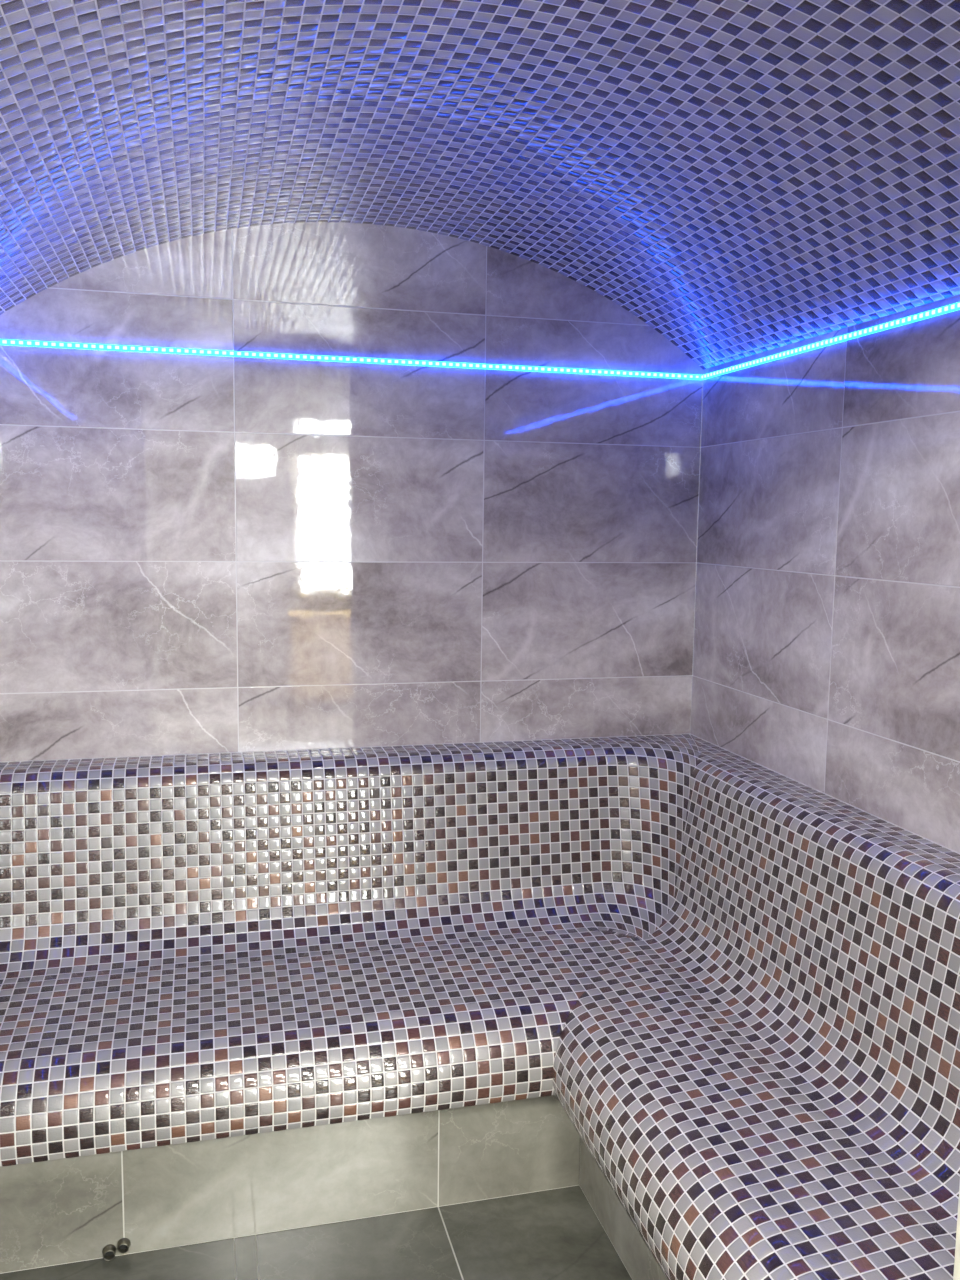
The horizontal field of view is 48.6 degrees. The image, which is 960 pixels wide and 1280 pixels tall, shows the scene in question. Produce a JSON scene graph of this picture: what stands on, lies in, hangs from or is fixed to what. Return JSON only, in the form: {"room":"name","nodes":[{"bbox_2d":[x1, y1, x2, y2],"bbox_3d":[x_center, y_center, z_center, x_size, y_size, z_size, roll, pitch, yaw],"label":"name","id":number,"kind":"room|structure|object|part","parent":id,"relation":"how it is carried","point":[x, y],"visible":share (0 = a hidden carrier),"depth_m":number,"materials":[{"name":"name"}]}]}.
{"room":"spa","nodes":[
{"label":"spa","id":0,"kind":"room"},
{"bbox_2d":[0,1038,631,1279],"bbox_3d":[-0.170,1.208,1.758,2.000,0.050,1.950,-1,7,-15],"label":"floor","id":1,"kind":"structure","parent":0,"point":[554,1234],"depth_m":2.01,"materials":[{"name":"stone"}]},
{"bbox_2d":[0,734,959,1279],"bbox_3d":[-0.053,0.768,1.816,1.725,0.813,1.795,-1,7,-15],"label":"bench","id":2,"kind":"object","parent":1,"relation":"on","point":[243,994],"visible":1,"depth_m":2.09,"materials":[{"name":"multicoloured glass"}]},
{"bbox_2d":[102,1244,115,1260],"bbox_3d":[-0.689,1.137,1.976,0.025,0.025,0.020,-1,7,-17],"label":"pipe stub","id":3,"kind":"object","parent":2,"relation":"attached to","point":[109,1251],"visible":1,"depth_m":1.97,"materials":[{"name":"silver metal"}]},
{"bbox_2d":[117,1238,130,1253],"bbox_3d":[-0.664,1.128,1.982,0.025,0.025,0.020,-1,7,-12],"label":"pipe stub","id":4,"kind":"object","parent":2,"relation":"attached to","point":[123,1245],"visible":1,"depth_m":1.98,"materials":[{"name":"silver metal"}]},
{"bbox_3d":[-0.379,1.023,2.060,1.207,0.244,0.020,-1,7,-15],"label":"riser panel","id":5,"kind":"part","parent":2,"relation":"part of","materials":[{"name":"tile"}]},
{"bbox_3d":[-0.139,0.887,1.683,1.487,0.262,1.557,-1,7,-15],"label":"seat","id":6,"kind":"part","parent":2,"relation":"part of","materials":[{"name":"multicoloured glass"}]},
{"bbox_3d":[0.365,1.080,1.639,0.020,0.244,1.175,-1,7,-15],"label":"riser panel","id":7,"kind":"part","parent":2,"relation":"part of","materials":[{"name":"tile"}]},
{"bbox_2d":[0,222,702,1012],"bbox_3d":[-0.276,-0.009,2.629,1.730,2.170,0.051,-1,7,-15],"label":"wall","id":8,"kind":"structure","parent":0,"point":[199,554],"depth_m":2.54,"materials":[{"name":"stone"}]},
{"bbox_2d":[0,339,701,379],"bbox_3d":[-0.260,-0.664,2.527,1.726,0.012,0.007,-1,7,-15],"label":"led strip","id":9,"kind":"object","parent":8,"relation":"attached to","point":[2,341],"visible":1,"depth_m":2.50,"materials":[{"name":"blue plastic"}]},
{"bbox_2d":[7,733,959,853],"bbox_3d":[-0.048,0.367,1.771,1.730,0.005,1.800,-1,7,-15],"label":"ledge","id":10,"kind":"structure","parent":8,"relation":"attached to","point":[689,733],"depth_m":2.52,"materials":[{"name":"grey tile"}]},
{"bbox_2d":[0,0,959,369],"bbox_3d":[-0.033,-0.760,1.644,1.803,0.354,1.800,-1,7,-15],"label":"ceiling","id":11,"kind":"structure","parent":0,"point":[740,178],"depth_m":1.73,"materials":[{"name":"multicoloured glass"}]},
{"bbox_2d":[690,294,959,852],"bbox_3d":[0.815,0.279,1.985,0.051,1.770,1.800,-1,7,-15],"label":"wall","id":12,"kind":"structure","parent":0,"point":[826,651],"depth_m":2.17,"materials":[{"name":"tile"}]},
{"bbox_2d":[701,302,959,379],"bbox_3d":[0.798,-0.578,1.882,0.007,0.012,1.796,-1,7,-15],"label":"led strip","id":13,"kind":"object","parent":12,"relation":"attached to","point":[956,306],"visible":1,"depth_m":2.13,"materials":[{"name":"blue plastic"}]},
{"bbox_3d":[0.195,0.175,0.824,1.830,2.220,0.100,-1,7,-15],"label":"wall","id":14,"kind":"structure","parent":0,"visible":0},
{"bbox_2d":[953,1185,959,1279],"bbox_3d":[0.029,0.258,0.782,0.945,2.060,0.124,-1,7,-15],"label":"trim","id":15,"kind":"structure","parent":14,"relation":"attached to","point":[956,1276],"depth_m":0.98,"materials":[{"name":"beige"}]}
]}

